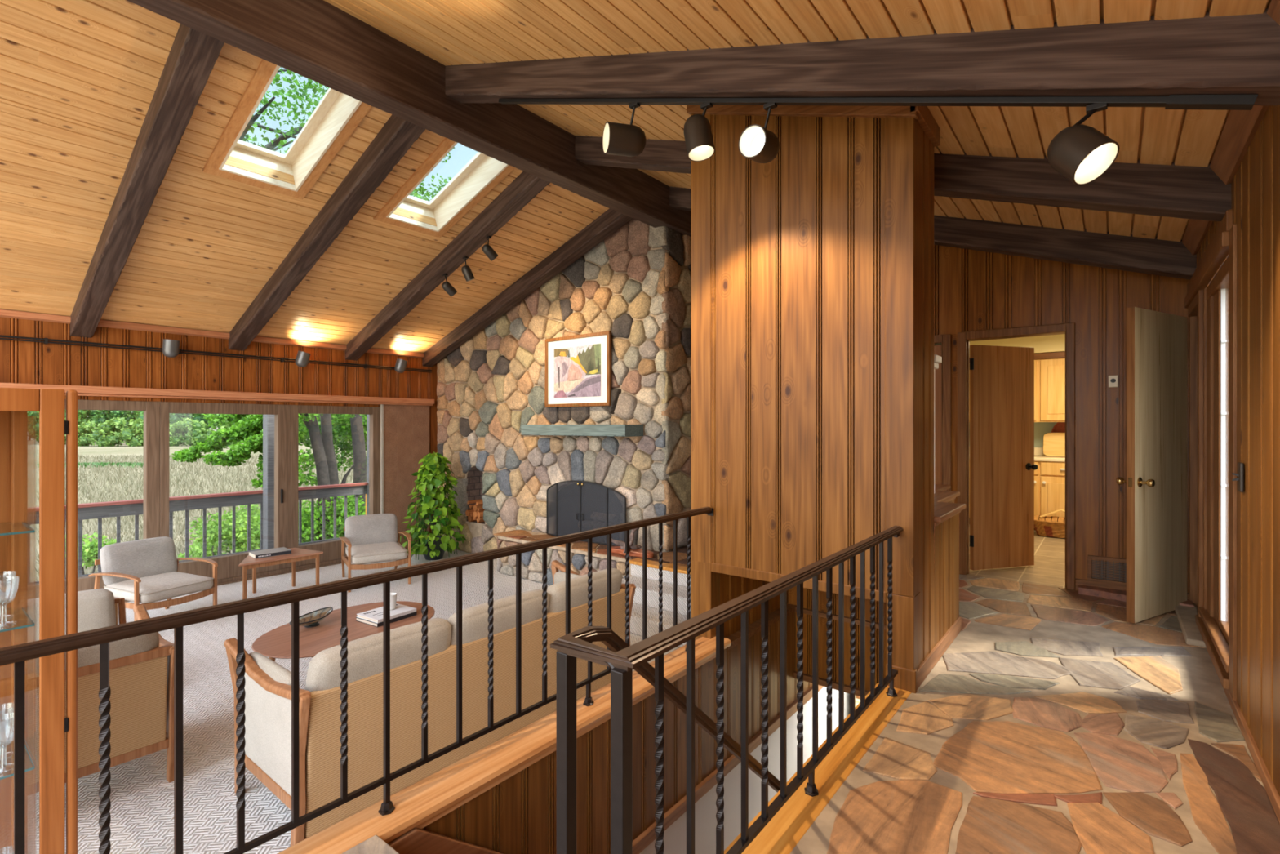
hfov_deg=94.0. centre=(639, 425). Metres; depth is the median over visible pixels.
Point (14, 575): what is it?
bowl
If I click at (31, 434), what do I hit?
tree
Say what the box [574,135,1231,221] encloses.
ceiling beam
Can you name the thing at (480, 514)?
log
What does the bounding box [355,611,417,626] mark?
book
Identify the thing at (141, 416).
tree
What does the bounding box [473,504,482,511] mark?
log
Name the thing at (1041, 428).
wall
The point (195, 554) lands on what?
shrub
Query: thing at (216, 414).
tree
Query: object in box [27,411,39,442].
tree
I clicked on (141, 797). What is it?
floor
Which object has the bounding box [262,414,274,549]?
porch post
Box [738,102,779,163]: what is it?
track spotlight
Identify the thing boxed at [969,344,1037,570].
door
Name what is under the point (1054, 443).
cutting board
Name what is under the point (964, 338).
trim
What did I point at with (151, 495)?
window
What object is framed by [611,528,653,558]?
display
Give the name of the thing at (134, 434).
bush
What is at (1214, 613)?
window
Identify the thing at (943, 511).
trim
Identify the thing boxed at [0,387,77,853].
display cabinet
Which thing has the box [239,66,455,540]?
maple tree
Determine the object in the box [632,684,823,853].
trim
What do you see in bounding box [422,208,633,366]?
rafter
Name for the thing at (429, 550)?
pot
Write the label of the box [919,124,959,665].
wall
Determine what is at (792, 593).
wall paneling
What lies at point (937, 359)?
hutch
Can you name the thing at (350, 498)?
shrub
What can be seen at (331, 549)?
window
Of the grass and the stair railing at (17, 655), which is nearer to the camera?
the stair railing at (17, 655)
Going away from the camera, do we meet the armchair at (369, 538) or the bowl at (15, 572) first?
the bowl at (15, 572)
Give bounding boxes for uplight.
[162,338,179,357]
[295,350,310,367]
[394,358,407,373]
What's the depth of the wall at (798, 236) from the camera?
3.26 m
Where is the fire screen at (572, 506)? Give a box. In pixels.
[546,480,626,546]
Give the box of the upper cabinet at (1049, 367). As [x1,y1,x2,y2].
[1034,351,1065,422]
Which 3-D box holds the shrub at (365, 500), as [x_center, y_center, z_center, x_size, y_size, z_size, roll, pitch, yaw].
[-6.423,3.161,14.127,1.955,2.771,1.396,0,0,-37]
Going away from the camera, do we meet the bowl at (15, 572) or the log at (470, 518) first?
the bowl at (15, 572)
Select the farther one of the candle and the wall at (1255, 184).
the candle
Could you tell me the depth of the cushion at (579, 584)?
4.10 m
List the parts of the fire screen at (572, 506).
panel, door panel, door panel, panel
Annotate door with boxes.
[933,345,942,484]
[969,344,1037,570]
[1115,306,1186,623]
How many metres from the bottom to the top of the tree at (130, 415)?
12.850 m
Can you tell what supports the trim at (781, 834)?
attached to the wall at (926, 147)
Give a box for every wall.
[0,309,437,533]
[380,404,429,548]
[422,611,849,853]
[436,218,690,559]
[711,114,884,591]
[720,573,787,637]
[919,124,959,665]
[933,244,1190,592]
[1034,422,1057,447]
[1196,105,1279,796]
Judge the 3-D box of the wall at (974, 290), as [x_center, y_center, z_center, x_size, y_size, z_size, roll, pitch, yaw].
[2.817,-0.475,5.164,3.240,3.530,0.018,0,0,38]
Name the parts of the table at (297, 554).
leg, leg, leg, leg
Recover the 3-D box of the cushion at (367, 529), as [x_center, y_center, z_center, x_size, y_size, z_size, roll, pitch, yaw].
[-3.428,1.345,7.634,0.614,0.398,0.195,0,0,-32]
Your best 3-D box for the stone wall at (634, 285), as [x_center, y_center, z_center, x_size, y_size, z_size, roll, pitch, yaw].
[-1.079,-0.460,8.642,4.613,4.881,1.397,0,0,38]
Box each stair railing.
[0,506,713,853]
[550,525,902,853]
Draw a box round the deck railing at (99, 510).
[27,481,368,584]
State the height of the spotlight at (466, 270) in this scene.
0.275 m
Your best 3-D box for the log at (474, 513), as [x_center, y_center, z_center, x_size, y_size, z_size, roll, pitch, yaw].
[-2.361,1.325,9.015,0.093,0.089,0.325,0,0,35]
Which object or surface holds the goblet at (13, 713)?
on the display cabinet at (15, 403)
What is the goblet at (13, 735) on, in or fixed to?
on the display cabinet at (15, 403)
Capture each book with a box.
[248,546,291,558]
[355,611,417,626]
[356,603,416,622]
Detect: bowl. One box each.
[0,570,16,597]
[0,575,19,605]
[0,713,13,733]
[290,612,329,626]
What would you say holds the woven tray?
on the countertop
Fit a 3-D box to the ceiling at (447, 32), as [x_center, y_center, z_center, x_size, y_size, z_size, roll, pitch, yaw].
[0.467,-2.016,3.202,4.614,1.731,8.000,0,0,38]
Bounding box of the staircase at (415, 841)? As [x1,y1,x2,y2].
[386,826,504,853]
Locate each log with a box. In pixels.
[465,509,475,515]
[466,498,482,504]
[467,515,476,522]
[472,511,477,517]
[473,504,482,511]
[475,501,482,505]
[476,511,483,517]
[477,507,484,511]
[477,517,484,521]
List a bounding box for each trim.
[277,635,731,853]
[342,835,399,853]
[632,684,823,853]
[686,105,939,146]
[690,114,919,669]
[724,682,911,853]
[725,603,886,696]
[933,333,951,491]
[933,489,959,502]
[933,502,965,593]
[934,484,951,490]
[957,322,1075,590]
[1077,584,1192,606]
[1174,602,1205,647]
[1181,0,1279,255]
[1184,208,1236,700]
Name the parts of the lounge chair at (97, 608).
panel, rail, leg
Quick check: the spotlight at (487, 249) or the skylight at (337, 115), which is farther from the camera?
the spotlight at (487, 249)
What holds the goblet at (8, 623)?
on the display cabinet at (15, 403)
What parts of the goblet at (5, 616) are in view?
stem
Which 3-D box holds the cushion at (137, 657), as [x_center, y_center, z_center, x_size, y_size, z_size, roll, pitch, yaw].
[-2.817,1.285,2.979,0.228,0.482,0.648,0,0,38]
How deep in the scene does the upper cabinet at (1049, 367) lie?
7.40 m
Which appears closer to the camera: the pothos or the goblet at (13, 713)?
the goblet at (13, 713)
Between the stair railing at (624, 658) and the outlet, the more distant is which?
the outlet
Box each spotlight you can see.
[441,273,457,297]
[461,256,474,281]
[481,235,497,261]
[602,102,645,156]
[683,102,715,161]
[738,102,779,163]
[1047,102,1119,185]
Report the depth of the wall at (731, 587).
3.86 m
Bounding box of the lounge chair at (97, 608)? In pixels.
[27,588,126,642]
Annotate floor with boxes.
[27,549,680,853]
[629,553,658,576]
[790,529,1279,853]
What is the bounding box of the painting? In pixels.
[554,343,600,398]
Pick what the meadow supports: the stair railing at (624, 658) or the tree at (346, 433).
the tree at (346, 433)
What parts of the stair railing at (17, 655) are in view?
rail, rail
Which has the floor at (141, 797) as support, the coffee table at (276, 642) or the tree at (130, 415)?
the coffee table at (276, 642)
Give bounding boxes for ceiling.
[0,0,608,353]
[324,0,1271,241]
[969,333,1065,353]
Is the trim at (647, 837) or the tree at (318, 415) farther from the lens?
the tree at (318, 415)
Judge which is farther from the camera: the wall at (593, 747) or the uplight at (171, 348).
the uplight at (171, 348)
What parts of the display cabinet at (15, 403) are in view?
panel, frame, post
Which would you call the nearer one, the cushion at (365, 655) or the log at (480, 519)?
the cushion at (365, 655)
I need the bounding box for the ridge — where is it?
[126,0,690,235]
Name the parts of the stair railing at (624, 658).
newel post, newel post, rail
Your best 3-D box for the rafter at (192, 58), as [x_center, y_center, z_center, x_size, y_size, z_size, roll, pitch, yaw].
[-4.197,-1.780,4.912,4.626,1.762,0.175,0,0,39]
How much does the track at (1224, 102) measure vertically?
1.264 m
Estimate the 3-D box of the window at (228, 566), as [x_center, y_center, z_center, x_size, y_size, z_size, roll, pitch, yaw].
[-5.064,0.800,7.351,0.140,2.150,1.370,0,0,38]
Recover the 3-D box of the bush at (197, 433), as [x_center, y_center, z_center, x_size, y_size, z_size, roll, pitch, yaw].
[-95.234,1.870,128.971,6.404,7.002,5.924,0,0,5]
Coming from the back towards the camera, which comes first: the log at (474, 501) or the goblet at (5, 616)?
the log at (474, 501)
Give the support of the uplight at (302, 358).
attached to the track at (46, 340)
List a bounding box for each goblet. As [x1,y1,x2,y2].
[0,570,16,620]
[0,575,19,626]
[0,713,13,754]
[0,734,13,766]
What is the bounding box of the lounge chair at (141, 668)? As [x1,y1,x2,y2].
[27,604,173,795]
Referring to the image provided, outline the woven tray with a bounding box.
[1051,422,1065,432]
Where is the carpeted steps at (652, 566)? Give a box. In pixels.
[621,557,690,646]
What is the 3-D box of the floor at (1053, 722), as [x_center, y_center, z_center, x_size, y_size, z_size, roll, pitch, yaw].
[2.139,1.333,3.664,4.000,0.094,10.800,0,0,38]
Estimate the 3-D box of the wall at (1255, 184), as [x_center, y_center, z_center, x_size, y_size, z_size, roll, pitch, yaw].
[1.772,0.040,1.524,0.018,2.500,6.990,0,0,38]
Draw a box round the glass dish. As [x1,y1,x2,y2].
[288,606,333,627]
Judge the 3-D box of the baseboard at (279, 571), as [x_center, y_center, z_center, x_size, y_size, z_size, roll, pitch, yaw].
[-5.414,1.902,6.905,0.184,0.064,6.504,0,0,38]
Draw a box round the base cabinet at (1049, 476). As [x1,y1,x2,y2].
[1034,461,1065,529]
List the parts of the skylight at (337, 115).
sash frame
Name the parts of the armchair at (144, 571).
leg, frame, arm, rail, leg, leg, rail, arm, leg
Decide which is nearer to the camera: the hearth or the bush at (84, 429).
the hearth
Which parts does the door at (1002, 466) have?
knob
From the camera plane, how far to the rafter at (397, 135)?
5.62 m
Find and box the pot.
[423,535,444,559]
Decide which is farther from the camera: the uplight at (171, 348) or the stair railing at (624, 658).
the uplight at (171, 348)
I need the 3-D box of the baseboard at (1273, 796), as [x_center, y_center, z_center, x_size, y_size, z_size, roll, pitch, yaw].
[1.558,1.265,1.269,0.024,0.050,6.325,0,0,38]
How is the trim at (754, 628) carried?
attached to the wall paneling
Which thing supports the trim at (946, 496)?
attached to the wall
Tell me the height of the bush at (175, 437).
6.225 m
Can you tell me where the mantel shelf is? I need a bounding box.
[520,424,643,436]
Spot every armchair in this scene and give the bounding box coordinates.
[88,536,217,621]
[339,513,411,592]
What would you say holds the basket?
on the floor at (1053, 722)
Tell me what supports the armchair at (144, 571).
on the floor at (141, 797)
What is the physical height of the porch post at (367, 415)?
3.650 m
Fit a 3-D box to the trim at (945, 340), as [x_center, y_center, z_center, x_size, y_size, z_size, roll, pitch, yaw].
[2.349,0.245,5.524,0.958,2.090,0.044,0,0,38]
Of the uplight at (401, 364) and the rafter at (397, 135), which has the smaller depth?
the rafter at (397, 135)
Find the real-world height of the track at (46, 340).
0.057 m
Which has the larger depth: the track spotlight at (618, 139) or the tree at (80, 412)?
the tree at (80, 412)
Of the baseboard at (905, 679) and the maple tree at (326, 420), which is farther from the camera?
the maple tree at (326, 420)
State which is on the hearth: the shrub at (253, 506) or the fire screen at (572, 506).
the fire screen at (572, 506)
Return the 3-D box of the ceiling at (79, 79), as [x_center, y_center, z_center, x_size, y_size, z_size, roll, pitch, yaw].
[-3.600,-1.958,5.757,4.736,1.808,6.950,0,0,38]
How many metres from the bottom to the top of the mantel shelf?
0.135 m
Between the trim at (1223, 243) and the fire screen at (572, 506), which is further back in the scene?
the fire screen at (572, 506)
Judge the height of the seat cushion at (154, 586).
0.147 m
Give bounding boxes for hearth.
[493,528,690,584]
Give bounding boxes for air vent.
[1087,555,1126,586]
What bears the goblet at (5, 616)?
on the display cabinet at (15, 403)
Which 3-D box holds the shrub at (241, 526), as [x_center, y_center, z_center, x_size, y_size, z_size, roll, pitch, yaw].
[-8.968,3.204,13.219,1.631,2.684,1.432,0,0,-28]
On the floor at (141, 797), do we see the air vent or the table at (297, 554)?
the table at (297, 554)
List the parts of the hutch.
crown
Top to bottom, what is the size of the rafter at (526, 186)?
1.762 m
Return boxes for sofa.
[223,560,635,846]
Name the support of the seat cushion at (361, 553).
on the armchair at (369, 538)
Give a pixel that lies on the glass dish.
(313, 624)
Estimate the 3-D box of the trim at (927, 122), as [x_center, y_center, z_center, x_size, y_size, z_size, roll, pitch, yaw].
[0.954,-1.765,3.455,1.334,0.554,0.460,0,0,38]
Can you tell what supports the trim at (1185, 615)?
attached to the wall at (1255, 184)
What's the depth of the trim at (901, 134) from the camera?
2.96 m
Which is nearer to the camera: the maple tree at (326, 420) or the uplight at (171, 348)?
the uplight at (171, 348)
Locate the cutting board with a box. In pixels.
[1043,432,1065,457]
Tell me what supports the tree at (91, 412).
on the meadow
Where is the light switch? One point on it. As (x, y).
(1240, 474)
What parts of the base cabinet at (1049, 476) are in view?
drawer, door, drawer, door, raised panel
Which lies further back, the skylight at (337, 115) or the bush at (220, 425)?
the bush at (220, 425)
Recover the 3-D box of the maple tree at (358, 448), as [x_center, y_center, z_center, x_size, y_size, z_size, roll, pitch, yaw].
[-7.197,0.277,14.716,3.414,8.627,2.875,0,0,28]
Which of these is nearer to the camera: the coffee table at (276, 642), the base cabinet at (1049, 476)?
the coffee table at (276, 642)
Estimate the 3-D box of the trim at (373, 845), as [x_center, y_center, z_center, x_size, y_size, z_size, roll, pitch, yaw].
[-0.627,1.304,1.298,1.041,0.040,0.660,0,0,38]
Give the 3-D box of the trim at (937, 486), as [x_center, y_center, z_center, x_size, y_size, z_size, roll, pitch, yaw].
[2.335,0.902,4.801,0.195,0.815,0.535,0,0,38]
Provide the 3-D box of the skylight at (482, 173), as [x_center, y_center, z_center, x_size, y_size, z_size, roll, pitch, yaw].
[-1.845,-2.422,5.776,1.481,0.755,0.750,0,0,38]
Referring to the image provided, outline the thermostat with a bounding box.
[1108,375,1118,387]
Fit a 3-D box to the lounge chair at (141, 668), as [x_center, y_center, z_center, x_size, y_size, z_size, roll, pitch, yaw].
[-3.059,1.488,3.171,0.902,0.888,0.858,0,0,38]
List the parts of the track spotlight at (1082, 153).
stem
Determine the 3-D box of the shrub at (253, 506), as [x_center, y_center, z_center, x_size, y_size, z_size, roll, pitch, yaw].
[-8.696,3.087,14.061,2.142,2.917,1.596,0,0,-5]
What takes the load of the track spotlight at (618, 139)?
attached to the track at (1224, 102)
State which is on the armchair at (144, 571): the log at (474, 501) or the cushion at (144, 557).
the cushion at (144, 557)
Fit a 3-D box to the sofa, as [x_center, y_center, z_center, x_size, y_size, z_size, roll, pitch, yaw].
[-1.108,1.488,3.813,0.902,0.888,2.398,0,0,38]
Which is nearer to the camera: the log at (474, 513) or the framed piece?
the framed piece
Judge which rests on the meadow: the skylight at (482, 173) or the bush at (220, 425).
the bush at (220, 425)
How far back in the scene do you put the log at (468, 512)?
9.02 m
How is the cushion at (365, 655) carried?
on the sofa
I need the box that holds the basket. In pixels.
[1034,509,1065,537]
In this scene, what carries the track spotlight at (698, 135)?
hanging from the track at (1224, 102)
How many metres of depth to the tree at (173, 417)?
139.18 m
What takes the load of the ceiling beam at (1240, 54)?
attached to the ceiling at (447, 32)
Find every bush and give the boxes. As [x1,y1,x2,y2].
[65,420,97,446]
[87,417,128,446]
[116,417,143,446]
[168,421,187,446]
[179,417,213,446]
[213,423,241,446]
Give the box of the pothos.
[400,451,466,559]
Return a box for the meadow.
[27,437,366,582]
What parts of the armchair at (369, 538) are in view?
leg, rail, arm, leg, rail, leg, arm, leg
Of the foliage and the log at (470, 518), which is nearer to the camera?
the log at (470, 518)
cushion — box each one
[27,631,159,679]
[99,536,177,585]
[104,571,213,603]
[305,617,451,691]
[345,513,397,546]
[345,542,407,564]
[447,589,549,645]
[546,568,622,613]
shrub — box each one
[65,532,116,575]
[176,537,226,560]
[189,508,260,556]
[222,500,311,553]
[253,494,365,542]
[302,497,364,542]
[333,500,365,535]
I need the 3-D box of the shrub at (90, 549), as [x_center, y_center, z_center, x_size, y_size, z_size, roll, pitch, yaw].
[-11.479,3.392,12.419,0.913,2.307,1.021,0,0,38]
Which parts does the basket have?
lid, handle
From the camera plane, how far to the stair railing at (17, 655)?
1.88 m
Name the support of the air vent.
in the wall at (974, 290)
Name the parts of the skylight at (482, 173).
sash frame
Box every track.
[0,334,431,372]
[498,94,1257,110]
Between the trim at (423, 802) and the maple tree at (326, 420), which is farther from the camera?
the maple tree at (326, 420)
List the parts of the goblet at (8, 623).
stem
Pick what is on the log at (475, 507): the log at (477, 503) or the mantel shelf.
the log at (477, 503)
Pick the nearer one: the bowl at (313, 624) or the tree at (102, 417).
the bowl at (313, 624)
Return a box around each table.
[238,547,323,599]
[251,600,435,661]
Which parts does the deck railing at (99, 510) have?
rail, rail, cap rail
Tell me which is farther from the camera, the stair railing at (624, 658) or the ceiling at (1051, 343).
the ceiling at (1051, 343)
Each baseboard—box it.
[124,550,413,601]
[885,663,916,693]
[916,616,961,689]
[1075,578,1189,599]
[1205,646,1279,823]
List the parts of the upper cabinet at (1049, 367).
door, crown, raised panel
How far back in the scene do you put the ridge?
4.17 m
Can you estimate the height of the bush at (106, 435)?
7.150 m
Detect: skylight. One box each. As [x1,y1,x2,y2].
[202,58,372,199]
[373,137,515,237]
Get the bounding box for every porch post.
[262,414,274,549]
[366,414,368,514]
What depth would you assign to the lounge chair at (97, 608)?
4.42 m
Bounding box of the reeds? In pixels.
[37,461,143,467]
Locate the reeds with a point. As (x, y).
(103, 464)
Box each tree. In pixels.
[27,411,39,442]
[27,416,37,440]
[65,409,88,444]
[80,409,102,432]
[90,409,128,432]
[113,410,140,443]
[132,411,143,421]
[168,413,199,444]
[186,413,211,430]
[212,413,234,431]
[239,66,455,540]
[298,413,366,505]
[298,413,366,515]
[315,413,342,441]
[334,417,350,442]
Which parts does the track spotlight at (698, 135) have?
stem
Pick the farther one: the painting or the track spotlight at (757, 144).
the painting
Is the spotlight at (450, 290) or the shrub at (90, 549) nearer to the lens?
the spotlight at (450, 290)
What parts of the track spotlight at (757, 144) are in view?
bulb, stem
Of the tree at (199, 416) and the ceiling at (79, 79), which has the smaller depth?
the ceiling at (79, 79)
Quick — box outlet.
[855,695,860,702]
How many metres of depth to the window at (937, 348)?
5.29 m
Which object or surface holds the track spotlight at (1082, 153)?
attached to the track at (1224, 102)
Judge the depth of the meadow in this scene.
57.08 m
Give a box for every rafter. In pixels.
[70,23,224,337]
[228,114,425,351]
[345,170,550,360]
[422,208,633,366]
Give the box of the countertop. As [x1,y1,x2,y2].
[1034,447,1065,462]
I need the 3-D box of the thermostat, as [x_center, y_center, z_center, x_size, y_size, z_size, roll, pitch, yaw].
[3.584,-0.333,4.523,0.058,0.090,0.035,0,0,38]
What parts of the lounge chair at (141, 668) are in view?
panel, rail, rail, arm, panel, leg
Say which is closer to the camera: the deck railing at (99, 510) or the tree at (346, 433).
the deck railing at (99, 510)
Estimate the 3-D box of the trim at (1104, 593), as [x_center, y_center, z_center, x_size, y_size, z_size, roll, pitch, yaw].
[3.630,1.267,4.400,0.653,0.054,0.196,0,0,38]
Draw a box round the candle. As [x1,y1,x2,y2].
[390,592,396,609]
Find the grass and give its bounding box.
[31,453,353,581]
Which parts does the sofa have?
leg, arm, rail, panel, leg, rail, panel, leg, arm, leg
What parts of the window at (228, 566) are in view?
handle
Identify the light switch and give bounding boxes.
[1231,462,1244,492]
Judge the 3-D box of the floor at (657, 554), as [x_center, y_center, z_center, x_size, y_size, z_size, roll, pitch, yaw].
[1.184,1.686,6.412,2.010,0.488,1.680,0,0,38]
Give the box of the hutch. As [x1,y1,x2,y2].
[933,354,942,493]
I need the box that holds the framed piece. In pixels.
[544,330,611,407]
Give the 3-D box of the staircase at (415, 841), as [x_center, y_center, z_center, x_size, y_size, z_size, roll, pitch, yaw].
[0.456,2.579,2.758,0.952,2.538,3.130,0,0,38]
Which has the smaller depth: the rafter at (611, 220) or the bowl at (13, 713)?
the bowl at (13, 713)
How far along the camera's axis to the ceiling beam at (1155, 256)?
4.43 m
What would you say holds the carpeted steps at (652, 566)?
on the floor at (141, 797)
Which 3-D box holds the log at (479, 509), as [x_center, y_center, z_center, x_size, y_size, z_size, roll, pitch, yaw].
[-2.298,1.256,8.970,0.058,0.059,0.315,0,0,37]
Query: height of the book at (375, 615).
0.025 m
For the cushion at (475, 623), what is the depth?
3.54 m
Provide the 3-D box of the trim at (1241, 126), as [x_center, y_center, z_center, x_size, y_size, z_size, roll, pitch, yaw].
[2.731,-1.185,2.805,0.075,0.100,3.790,0,0,38]
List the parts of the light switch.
plate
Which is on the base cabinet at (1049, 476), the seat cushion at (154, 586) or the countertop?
the countertop
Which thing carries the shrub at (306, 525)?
on the meadow
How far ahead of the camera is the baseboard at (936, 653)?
3.25 m
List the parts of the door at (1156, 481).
knob, latch plate, knob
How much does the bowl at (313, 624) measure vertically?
0.064 m
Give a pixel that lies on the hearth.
(531, 561)
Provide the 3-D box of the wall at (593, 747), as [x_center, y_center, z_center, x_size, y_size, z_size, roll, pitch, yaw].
[0.117,2.658,3.225,0.157,2.665,7.600,0,0,38]
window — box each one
[27,399,159,599]
[160,401,290,579]
[290,404,380,567]
[1198,256,1228,672]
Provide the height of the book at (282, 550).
0.042 m
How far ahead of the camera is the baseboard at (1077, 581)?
4.57 m

